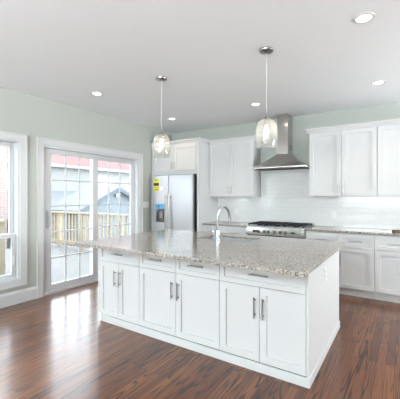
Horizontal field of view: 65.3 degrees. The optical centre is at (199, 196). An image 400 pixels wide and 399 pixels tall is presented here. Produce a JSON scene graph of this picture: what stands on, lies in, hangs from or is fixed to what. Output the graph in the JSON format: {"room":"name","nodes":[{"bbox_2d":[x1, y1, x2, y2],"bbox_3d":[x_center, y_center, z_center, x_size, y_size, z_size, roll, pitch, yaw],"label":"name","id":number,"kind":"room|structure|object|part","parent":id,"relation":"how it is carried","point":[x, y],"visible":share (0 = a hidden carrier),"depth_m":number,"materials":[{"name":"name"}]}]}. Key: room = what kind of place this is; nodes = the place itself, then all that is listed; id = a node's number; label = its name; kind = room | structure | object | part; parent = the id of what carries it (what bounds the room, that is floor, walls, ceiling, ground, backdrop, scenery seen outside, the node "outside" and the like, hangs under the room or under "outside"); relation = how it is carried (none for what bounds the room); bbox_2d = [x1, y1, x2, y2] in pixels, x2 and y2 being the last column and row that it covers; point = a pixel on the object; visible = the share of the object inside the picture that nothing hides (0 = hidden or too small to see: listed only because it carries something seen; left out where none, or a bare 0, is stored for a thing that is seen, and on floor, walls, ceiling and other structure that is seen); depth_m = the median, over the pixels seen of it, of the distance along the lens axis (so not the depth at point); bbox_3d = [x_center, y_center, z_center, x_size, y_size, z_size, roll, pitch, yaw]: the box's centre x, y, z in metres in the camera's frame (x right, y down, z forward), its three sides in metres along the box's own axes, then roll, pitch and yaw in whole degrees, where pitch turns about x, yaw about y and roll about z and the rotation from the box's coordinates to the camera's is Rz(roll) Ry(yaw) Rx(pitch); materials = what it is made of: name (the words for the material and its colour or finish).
{"room":"kitchen","nodes":[
{"label":"kitchen","id":0,"kind":"room"},
{"bbox_2d":[0,87,171,294],"bbox_3d":[-3.127,0.013,3.110,0.160,2.775,8.980,0,0,33],"label":"wall","id":1,"kind":"structure","parent":0,"point":[34,117],"depth_m":4.55,"materials":[{"name":"green paint"}]},
{"bbox_2d":[0,131,27,290],"bbox_3d":[-2.731,0.177,3.692,0.187,1.995,1.268,0,0,33],"label":"window","id":2,"kind":"structure","parent":1,"relation":"in","point":[17,144],"depth_m":4.11,"materials":[{"name":"white paint"}]},
{"bbox_3d":[-2.782,-0.086,3.726,0.032,1.243,1.040,0,0,33],"label":"sash","id":3,"kind":"part","parent":2,"relation":"part of","materials":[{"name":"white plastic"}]},
{"bbox_3d":[-2.729,0.776,3.691,0.032,0.573,1.040,0,0,33],"label":"sash","id":4,"kind":"part","parent":2,"relation":"part of","materials":[{"name":"white plastic"}]},
{"bbox_3d":[-2.742,0.177,3.699,0.160,1.815,1.088,0,0,33],"label":"frame","id":5,"kind":"part","parent":2,"relation":"part of","materials":[{"name":"white plastic"}]},
{"bbox_2d":[0,286,36,308],"bbox_3d":[-3.250,1.317,2.760,0.018,0.167,8.260,0,0,33],"label":"baseboard","id":6,"kind":"structure","parent":1,"relation":"attached to","point":[16,297],"depth_m":4.08,"materials":[{"name":"white paint"}]},
{"bbox_2d":[37,137,142,297],"bbox_3d":[-1.742,0.290,5.203,0.187,2.220,2.070,0,0,33],"label":"door","id":7,"kind":"structure","parent":1,"relation":"in","point":[46,147],"depth_m":4.85,"materials":[{"name":"white paint"}]},
{"bbox_3d":[-2.163,0.330,4.463,0.074,0.260,0.035,0,0,-1],"label":"handle","id":8,"kind":"part","parent":7,"relation":"part of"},
{"bbox_3d":[-1.977,0.338,4.823,0.038,2.060,0.933,0,0,33],"label":"panel","id":9,"kind":"part","parent":7,"relation":"part of","materials":[{"name":"clear glass"}]},
{"bbox_3d":[-1.548,0.338,5.583,0.038,2.060,0.978,0,0,33],"label":"panel","id":10,"kind":"part","parent":7,"relation":"part of","materials":[{"name":"clear glass"}]},
{"bbox_2d":[143,202,148,207],"bbox_3d":[-1.054,0.160,6.121,0.012,0.115,0.164,0,0,33],"label":"light switch","id":11,"kind":"object","parent":1,"relation":"attached to","point":[145,204],"visible":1,"depth_m":6.10,"materials":[{"name":"white plastic"}]},
{"bbox_2d":[0,0,399,133],"bbox_3d":[0.094,-1.450,1.002,7.860,0.150,9.300,0,0,33],"label":"ceiling","id":12,"kind":"structure","parent":0,"point":[209,56],"depth_m":3.06,"materials":[{"name":"white paint"}]},
{"bbox_2d":[91,91,102,95],"bbox_3d":[-1.375,-1.371,4.162,0.156,0.008,0.156,0,0,33],"label":"recessed light","id":13,"kind":"object","parent":12,"relation":"in","point":[94,92],"visible":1,"depth_m":4.16,"materials":[{"name":"white paint"}]},
{"bbox_2d":[153,76,166,146],"bbox_3d":[-0.448,-0.917,3.627,0.206,0.915,0.206,0,0,33],"label":"pendant lamp","id":14,"kind":"object","parent":12,"relation":"hanging from","point":[158,78],"visible":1,"depth_m":3.61,"materials":[{"name":"silver metal"}]},
{"bbox_2d":[159,129,163,139],"bbox_3d":[-0.448,-0.720,3.627,0.054,0.120,0.054,0,0,33],"label":"socket","id":15,"kind":"object","parent":14,"relation":"attached to","point":[161,133],"depth_m":3.61,"materials":[{"name":"silver metal"}]},
{"bbox_3d":[-0.448,-1.060,3.627,0.004,0.570,0.004,0,0,33],"label":"cord","id":16,"kind":"part","parent":14,"relation":"part of","materials":[{"name":"white plastic"}]},
{"bbox_2d":[255,47,273,134],"bbox_3d":[0.623,-0.917,2.926,0.206,0.915,0.206,0,0,33],"label":"pendant lamp","id":17,"kind":"object","parent":12,"relation":"hanging from","point":[265,50],"visible":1,"depth_m":2.92,"materials":[{"name":"white"}]},
{"bbox_2d":[264,113,268,125],"bbox_3d":[0.623,-0.720,2.926,0.054,0.120,0.054,0,0,33],"label":"socket","id":18,"kind":"object","parent":17,"relation":"attached to","point":[266,119],"depth_m":2.91,"materials":[{"name":"silver metal"}]},
{"bbox_3d":[0.623,-1.060,2.926,0.004,0.570,0.004,0,0,33],"label":"cord","id":19,"kind":"part","parent":17,"relation":"part of","materials":[{"name":"white plastic"}]},
{"bbox_3d":[0.623,-0.620,2.926,0.044,0.083,0.044,0,0,33],"label":"bulb","id":20,"kind":"part","parent":17,"relation":"part of","materials":[{"name":"white glass"}]},
{"bbox_2d":[353,12,374,23],"bbox_3d":[1.261,-1.371,2.402,0.156,0.008,0.156,0,0,33],"label":"recessed light","id":21,"kind":"object","parent":12,"relation":"in","point":[365,17],"visible":1,"depth_m":2.39,"materials":[{"name":"white"}]},
{"bbox_2d":[371,80,385,84],"bbox_3d":[2.148,-1.371,3.757,0.156,0.008,0.156,0,0,33],"label":"recessed light","id":22,"kind":"object","parent":12,"relation":"in","point":[378,82],"visible":1,"depth_m":3.75,"materials":[{"name":"white"}]},
{"bbox_2d":[0,281,399,398],"bbox_3d":[0.094,1.460,1.002,7.860,0.120,9.300,0,0,33],"label":"floor","id":23,"kind":"structure","parent":0,"point":[58,345],"depth_m":2.63,"materials":[{"name":"brown wood"}]},
{"bbox_2d":[153,174,196,230],"bbox_3d":[-0.345,0.498,6.124,0.945,1.803,0.809,0,0,33],"label":"refrigerator","id":24,"kind":"object","parent":23,"relation":"on","point":[174,196],"visible":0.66,"depth_m":5.79,"materials":[{"name":"grey metal"}]},
{"bbox_3d":[-0.745,0.455,6.019,0.392,1.710,0.058,0,0,33],"label":"freezer door","id":25,"kind":"part","parent":24,"relation":"part of","materials":[{"name":"silver metal"}]},
{"bbox_3d":[-0.646,0.375,5.880,0.027,0.810,0.071,0,0,33],"label":"handle","id":26,"kind":"part","parent":24,"relation":"part of","materials":[{"name":"silver metal"}]},
{"bbox_3d":[-0.576,0.375,5.835,0.027,0.810,0.071,0,0,33],"label":"handle","id":27,"kind":"part","parent":24,"relation":"part of","materials":[{"name":"silver metal"}]},
{"bbox_3d":[-0.347,0.455,5.759,0.547,1.710,0.058,0,0,33],"label":"fridge door","id":28,"kind":"part","parent":24,"relation":"part of","materials":[{"name":"silver metal"}]},
{"bbox_2d":[150,137,217,230],"bbox_3d":[-0.303,0.173,6.181,1.174,2.454,0.746,0,0,33],"label":"tall cabinet","id":29,"kind":"object","parent":23,"relation":"on","point":[184,156],"visible":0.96,"depth_m":5.83,"materials":[{"name":"white paint"}]},
{"bbox_3d":[-0.766,0.207,6.518,0.030,2.385,0.689,0,0,33],"label":"panel","id":30,"kind":"part","parent":29,"relation":"part of","materials":[{"name":"white paint"}]},
{"bbox_3d":[-0.705,-0.725,6.054,0.486,0.475,0.020,0,0,33],"label":"door","id":31,"kind":"part","parent":29,"relation":"part of","materials":[{"name":"white paint"}]},
{"bbox_3d":[-0.408,-1.020,6.021,1.174,0.068,0.335,0,0,33],"label":"crown moulding","id":32,"kind":"part","parent":29,"relation":"part of","materials":[{"name":"white paint"}]},
{"bbox_3d":[-0.285,-0.725,5.779,0.506,0.475,0.020,0,0,33],"label":"door","id":33,"kind":"part","parent":29,"relation":"part of","materials":[{"name":"white paint"}]},
{"bbox_3d":[0.151,0.207,5.918,0.045,2.385,0.689,0,0,33],"label":"panel","id":34,"kind":"part","parent":29,"relation":"part of","materials":[{"name":"white paint"}]},
{"bbox_2d":[98,249,339,388],"bbox_3d":[0.168,0.959,3.445,2.344,0.882,1.281,0,0,33],"label":"kitchen island","id":35,"kind":"object","parent":23,"relation":"on","point":[322,297],"visible":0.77,"depth_m":2.67,"materials":[{"name":"white paint"}]},
{"bbox_3d":[-0.803,0.921,4.086,0.017,0.808,1.272,0,0,33],"label":"panel","id":36,"kind":"part","parent":35,"relation":"part of","materials":[{"name":"white paint"}]},
{"bbox_2d":[100,249,138,324],"bbox_3d":[-0.731,0.921,3.614,0.617,0.808,0.638,0,0,33],"label":"base cabinet","id":37,"kind":"object","parent":35,"relation":"in","point":[119,271],"visible":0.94,"depth_m":3.36,"materials":[{"name":"white paint"}]},
{"bbox_3d":[-1.009,1.024,3.471,0.304,0.596,0.020,0,0,33],"label":"door","id":38,"kind":"part","parent":37,"relation":"part of","materials":[{"name":"white paint"}]},
{"bbox_3d":[-0.880,0.626,3.386,0.614,0.192,0.020,0,0,33],"label":"drawer","id":39,"kind":"part","parent":37,"relation":"part of","materials":[{"name":"white paint"}]},
{"bbox_3d":[-0.750,1.024,3.302,0.304,0.596,0.020,0,0,33],"label":"door","id":40,"kind":"part","parent":37,"relation":"part of","materials":[{"name":"white paint"}]},
{"bbox_2d":[139,254,220,349],"bbox_3d":[-0.075,0.921,3.184,0.948,0.808,0.638,0,0,33],"label":"base cabinet","id":41,"kind":"object","parent":35,"relation":"in","point":[178,298],"visible":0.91,"depth_m":2.92,"materials":[{"name":"white paint"}]},
{"bbox_3d":[-0.422,0.626,3.087,0.470,0.192,0.020,0,0,33],"label":"drawer","id":42,"kind":"part","parent":41,"relation":"part of","materials":[{"name":"white paint"}]},
{"bbox_3d":[-0.422,1.024,3.087,0.470,0.596,0.020,0,0,33],"label":"door","id":43,"kind":"part","parent":41,"relation":"part of","materials":[{"name":"white paint"}]},
{"bbox_3d":[-0.025,0.626,2.827,0.470,0.192,0.020,0,0,33],"label":"drawer","id":44,"kind":"part","parent":41,"relation":"part of","materials":[{"name":"white paint"}]},
{"bbox_3d":[-0.025,1.024,2.827,0.470,0.596,0.020,0,0,33],"label":"door","id":45,"kind":"part","parent":41,"relation":"part of","materials":[{"name":"white paint"}]},
{"bbox_2d":[74,229,344,276],"bbox_3d":[0.105,0.501,3.326,2.413,0.030,1.618,0,0,33],"label":"island countertop","id":46,"kind":"structure","parent":35,"relation":"on","point":[280,255],"depth_m":2.86,"materials":[{"name":"grey stone"}]},
{"bbox_2d":[212,206,231,240],"bbox_3d":[0.252,0.294,3.511,0.258,0.384,0.101,0,0,-43],"label":"kitchen faucet","id":47,"kind":"object","parent":46,"relation":"on","point":[217,233],"visible":1,"depth_m":3.42,"materials":[{"name":"silver metal"}]},
{"bbox_3d":[0.261,0.244,3.491,0.213,0.284,0.028,0,0,-43],"label":"spout","id":48,"kind":"part","parent":47,"relation":"part of","materials":[{"name":"silver metal"}]},
{"bbox_2d":[204,237,254,241],"bbox_3d":[0.335,0.619,3.644,0.706,0.204,0.431,0,0,33],"label":"sink","id":49,"kind":"object","parent":46,"relation":"in","point":[213,238],"visible":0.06,"depth_m":3.84,"materials":[{"name":"metal"}]},
{"bbox_2d":[220,266,305,376],"bbox_3d":[0.628,0.921,2.724,0.727,0.808,0.638,0,0,33],"label":"base cabinet","id":50,"kind":"object","parent":35,"relation":"in","point":[263,314],"visible":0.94,"depth_m":2.46,"materials":[{"name":"white paint"}]},
{"bbox_3d":[0.327,1.024,2.597,0.360,0.596,0.020,0,0,33],"label":"door","id":51,"kind":"part","parent":50,"relation":"part of","materials":[{"name":"white paint"}]},
{"bbox_3d":[0.464,0.626,2.473,0.165,0.011,0.038,0,0,33],"label":"handle","id":52,"kind":"part","parent":50,"relation":"part of","materials":[{"name":"silver metal"}]},
{"bbox_3d":[0.494,0.886,2.454,0.011,0.165,0.038,0,0,33],"label":"handle","id":53,"kind":"part","parent":50,"relation":"part of","materials":[{"name":"silver metal"}]},
{"bbox_3d":[0.479,0.626,2.497,0.724,0.192,0.020,0,0,33],"label":"drawer","id":54,"kind":"part","parent":50,"relation":"part of","materials":[{"name":"white paint"}]},
{"bbox_3d":[0.631,1.024,2.397,0.360,0.596,0.020,0,0,33],"label":"door","id":55,"kind":"part","parent":50,"relation":"part of","materials":[{"name":"white paint"}]},
{"bbox_3d":[1.135,0.959,2.817,0.017,0.882,1.272,0,0,33],"label":"panel","id":56,"kind":"part","parent":35,"relation":"part of","materials":[{"name":"white paint"}]},
{"bbox_2d":[203,225,246,234],"bbox_3d":[0.567,0.959,5.692,0.890,0.882,0.598,0,0,33],"label":"base cabinet","id":57,"kind":"object","parent":23,"relation":"on","point":[206,228],"visible":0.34,"depth_m":5.45,"materials":[{"name":"white paint"}]},
{"bbox_3d":[0.243,0.626,5.603,0.441,0.192,0.020,0,0,33],"label":"drawer","id":58,"kind":"part","parent":57,"relation":"part of","materials":[{"name":"white paint"}]},
{"bbox_2d":[202,221,250,226],"bbox_3d":[0.571,0.501,5.699,0.889,0.030,0.579,0,0,33],"label":"countertop","id":59,"kind":"structure","parent":57,"relation":"on","point":[221,223],"depth_m":5.62,"materials":[{"name":"grey stone"}]},
{"bbox_3d":[0.616,0.626,5.359,0.441,0.192,0.020,0,0,33],"label":"drawer","id":60,"kind":"part","parent":57,"relation":"part of","materials":[{"name":"white paint"}]},
{"bbox_2d":[246,220,313,238],"bbox_3d":[1.315,0.914,5.155,0.940,0.972,0.662,0,0,33],"label":"gas range","id":61,"kind":"object","parent":23,"relation":"on","point":[287,229],"visible":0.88,"depth_m":4.97,"materials":[{"name":"grey metal"}]},
{"bbox_3d":[1.175,0.565,4.940,0.940,0.121,0.045,0,0,33],"label":"control panel","id":62,"kind":"part","parent":61,"relation":"part of","materials":[{"name":"metal"}]},
{"bbox_2d":[247,224,313,229],"bbox_3d":[1.333,0.490,5.181,0.940,0.025,0.600,0,0,33],"label":"cooktop","id":63,"kind":"object","parent":61,"relation":"in","point":[253,226],"depth_m":4.97,"materials":[{"name":"silver metal"}]},
{"bbox_2d":[306,231,337,240],"bbox_3d":[1.922,0.959,4.805,0.449,0.882,0.598,0,0,33],"label":"base cabinet","id":64,"kind":"object","parent":23,"relation":"on","point":[329,236],"visible":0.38,"depth_m":4.58,"materials":[{"name":"white paint"}]},
{"bbox_2d":[305,226,399,235],"bbox_3d":[2.521,0.501,4.423,1.865,0.030,0.579,0,0,33],"label":"countertop","id":65,"kind":"structure","parent":64,"relation":"on","point":[386,232],"depth_m":4.46,"materials":[{"name":"grey stone"}]},
{"bbox_2d":[338,233,374,298],"bbox_3d":[2.305,0.959,4.555,0.461,0.882,0.598,0,0,33],"label":"base cabinet","id":66,"kind":"object","parent":23,"relation":"on","point":[357,256],"visible":0.94,"depth_m":4.34,"materials":[{"name":"white paint"}]},
{"bbox_3d":[2.167,0.626,4.344,0.458,0.192,0.020,0,0,33],"label":"drawer","id":67,"kind":"part","parent":66,"relation":"part of","materials":[{"name":"white paint"}]},
{"bbox_3d":[2.167,1.009,4.344,0.458,0.565,0.020,0,0,33],"label":"door","id":68,"kind":"part","parent":66,"relation":"part of","materials":[{"name":"white paint"}]},
{"bbox_2d":[375,235,399,302],"bbox_3d":[2.692,0.959,4.301,0.461,0.882,0.598,0,0,33],"label":"base cabinet","id":69,"kind":"object","parent":23,"relation":"on","point":[387,248],"visible":0.99,"depth_m":4.14,"materials":[{"name":"white paint"}]},
{"bbox_3d":[2.554,0.626,4.091,0.458,0.192,0.020,0,0,33],"label":"drawer","id":70,"kind":"part","parent":69,"relation":"part of","materials":[{"name":"white paint"}]},
{"bbox_3d":[2.554,1.009,4.091,0.458,0.565,0.020,0,0,33],"label":"door","id":71,"kind":"part","parent":69,"relation":"part of","materials":[{"name":"white paint"}]},
{"bbox_2d":[172,102,399,229],"bbox_3d":[2.594,0.013,4.823,7.860,2.775,0.168,0,0,33],"label":"wall","id":72,"kind":"structure","parent":0,"point":[284,193],"depth_m":5.29,"materials":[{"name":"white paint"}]},
{"bbox_2d":[208,135,262,196],"bbox_3d":[0.648,-0.526,5.771,0.939,1.053,0.392,0,0,33],"label":"upper cabinet","id":73,"kind":"object","parent":72,"relation":"attached to","point":[231,160],"visible":1,"depth_m":5.63,"materials":[{"name":"white paint"}]},
{"bbox_3d":[0.366,-0.494,5.784,0.440,0.976,0.020,0,0,33],"label":"door","id":74,"kind":"part","parent":73,"relation":"part of","materials":[{"name":"white paint"}]},
{"bbox_3d":[0.648,-1.019,5.770,0.939,0.068,0.390,0,0,33],"label":"crown moulding","id":75,"kind":"part","parent":73,"relation":"part of","materials":[{"name":"white paint"}]},
{"bbox_3d":[0.738,-0.494,5.540,0.440,0.976,0.020,0,0,33],"label":"door","id":76,"kind":"part","parent":73,"relation":"part of","materials":[{"name":"white paint"}]},
{"bbox_2d":[251,113,308,170],"bbox_3d":[1.379,-0.918,5.215,0.904,0.912,0.504,0,0,33],"label":"range hood","id":77,"kind":"object","parent":72,"relation":"attached to","point":[284,159],"visible":0.99,"depth_m":5.19,"materials":[{"name":"metal"}]},
{"bbox_2d":[218,169,399,229],"bbox_3d":[2.111,0.001,5.043,4.190,0.962,0.008,0,0,33],"label":"tile backsplash","id":78,"kind":"structure","parent":72,"relation":"attached to","point":[284,193],"depth_m":5.28,"materials":[{"name":"white tile"}]},
{"bbox_2d":[306,121,377,196],"bbox_3d":[2.167,-0.526,4.777,0.975,1.053,0.392,0,0,33],"label":"upper cabinet","id":79,"kind":"object","parent":72,"relation":"attached to","point":[343,159],"visible":0.99,"depth_m":4.61,"materials":[{"name":"white paint"}]},
{"bbox_3d":[1.912,-0.494,4.772,0.458,0.976,0.020,0,0,33],"label":"door","id":80,"kind":"part","parent":79,"relation":"part of","materials":[{"name":"white paint"}]},
{"bbox_3d":[2.166,-1.019,4.776,0.975,0.068,0.390,0,0,33],"label":"crown moulding","id":81,"kind":"part","parent":79,"relation":"part of","materials":[{"name":"white paint"}]},
{"bbox_3d":[2.299,-0.494,4.518,0.458,0.976,0.020,0,0,33],"label":"door","id":82,"kind":"part","parent":79,"relation":"part of","materials":[{"name":"white paint"}]},
{"bbox_2d":[377,118,399,196],"bbox_3d":[2.975,-0.526,4.248,0.957,1.053,0.392,0,0,33],"label":"upper cabinet","id":83,"kind":"object","parent":72,"relation":"attached to","point":[388,130],"visible":1,"depth_m":4.31,"materials":[{"name":"white paint"}]},
{"bbox_3d":[2.975,-1.019,4.247,0.957,0.068,0.390,0,0,33],"label":"crown moulding","id":84,"kind":"part","parent":83,"relation":"part of","materials":[{"name":"white paint"}]},
{"label":"outside","id":85,"kind":"structure","parent":0,"visible":0},
{"bbox_3d":[-24.248,2.750,21.843,55.500,0.100,90.000,0,0,33],"label":"ground","id":86,"kind":"structure","parent":85,"visible":0},
{"bbox_2d":[0,146,6,248],"bbox_3d":[-11.440,-0.050,5.574,4.550,5.500,13.400,0,0,33],"label":"brick house","id":87,"kind":"structure","parent":86,"relation":"on","point":[3,149],"depth_m":9.77,"materials":[{"name":"red"}]},
{"bbox_2d":[7,147,129,248],"bbox_3d":[-7.993,-0.675,21.663,9.700,6.750,19.300,0,0,33],"label":"house","id":88,"kind":"structure","parent":86,"relation":"on","point":[57,161],"depth_m":18.26,"materials":[{"name":"beige"}]},
{"bbox_3d":[-6.097,-0.700,19.884,0.019,1.110,0.910,0,0,33],"label":"pane","id":89,"kind":"part","parent":88,"relation":"part of","materials":[{"name":"clear glass"}]},
{"bbox_2d":[51,187,129,247],"bbox_3d":[-4.708,1.130,14.816,2.595,3.140,4.260,0,0,33],"label":"garage","id":90,"kind":"structure","parent":86,"relation":"on","point":[73,199],"depth_m":13.82,"materials":[{"name":"blue"}]},
{"bbox_3d":[-3.632,0.152,14.113,0.024,1.185,4.260,0,0,33],"label":"gable trim","id":91,"kind":"part","parent":90,"relation":"part of","materials":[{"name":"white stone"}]},
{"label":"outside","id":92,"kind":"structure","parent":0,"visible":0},
{"bbox_2d":[0,243,89,283],"bbox_3d":[-5.808,1.520,3.562,4.780,0.140,11.600,0,0,33],"label":"deck","id":93,"kind":"object","parent":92,"point":[57,264],"visible":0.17,"depth_m":6.75,"materials":[{"name":"white"}]},
{"bbox_2d":[0,220,5,274],"bbox_3d":[-5.847,0.945,2.571,0.140,1.010,7.900,0,0,33],"label":"fence","id":94,"kind":"object","parent":93,"relation":"on","point":[2,222],"visible":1,"depth_m":5.80,"materials":[{"name":"brown wood"}]},
{"bbox_2d":[51,211,129,248],"bbox_3d":[-2.722,0.945,8.259,4.600,1.010,0.140,0,0,33],"label":"fence","id":95,"kind":"object","parent":93,"relation":"on","point":[59,240],"visible":0.49,"depth_m":8.57,"materials":[{"name":"brown wood"}]},
{"bbox_3d":[-4.128,0.966,9.179,0.100,0.968,0.100,0,0,33],"label":"post","id":96,"kind":"part","parent":95,"relation":"part of","materials":[{"name":"brown wood"}]},
{"bbox_3d":[-2.740,1.305,8.232,4.600,0.090,0.040,0,0,33],"label":"rail","id":97,"kind":"part","parent":95,"relation":"part of","materials":[{"name":"brown wood"}]},
{"bbox_3d":[-3.241,0.966,8.598,0.100,0.968,0.100,0,0,33],"label":"post","id":98,"kind":"part","parent":95,"relation":"part of","materials":[{"name":"brown wood"}]},
{"bbox_3d":[-2.722,0.460,8.259,4.600,0.040,0.140,0,0,33],"label":"rail","id":99,"kind":"part","parent":95,"relation":"part of","materials":[{"name":"brown wood"}]},
{"bbox_3d":[-1.969,0.966,7.766,0.100,0.968,0.100,0,0,33],"label":"post","id":100,"kind":"part","parent":95,"relation":"part of","materials":[{"name":"brown wood"}]}
]}

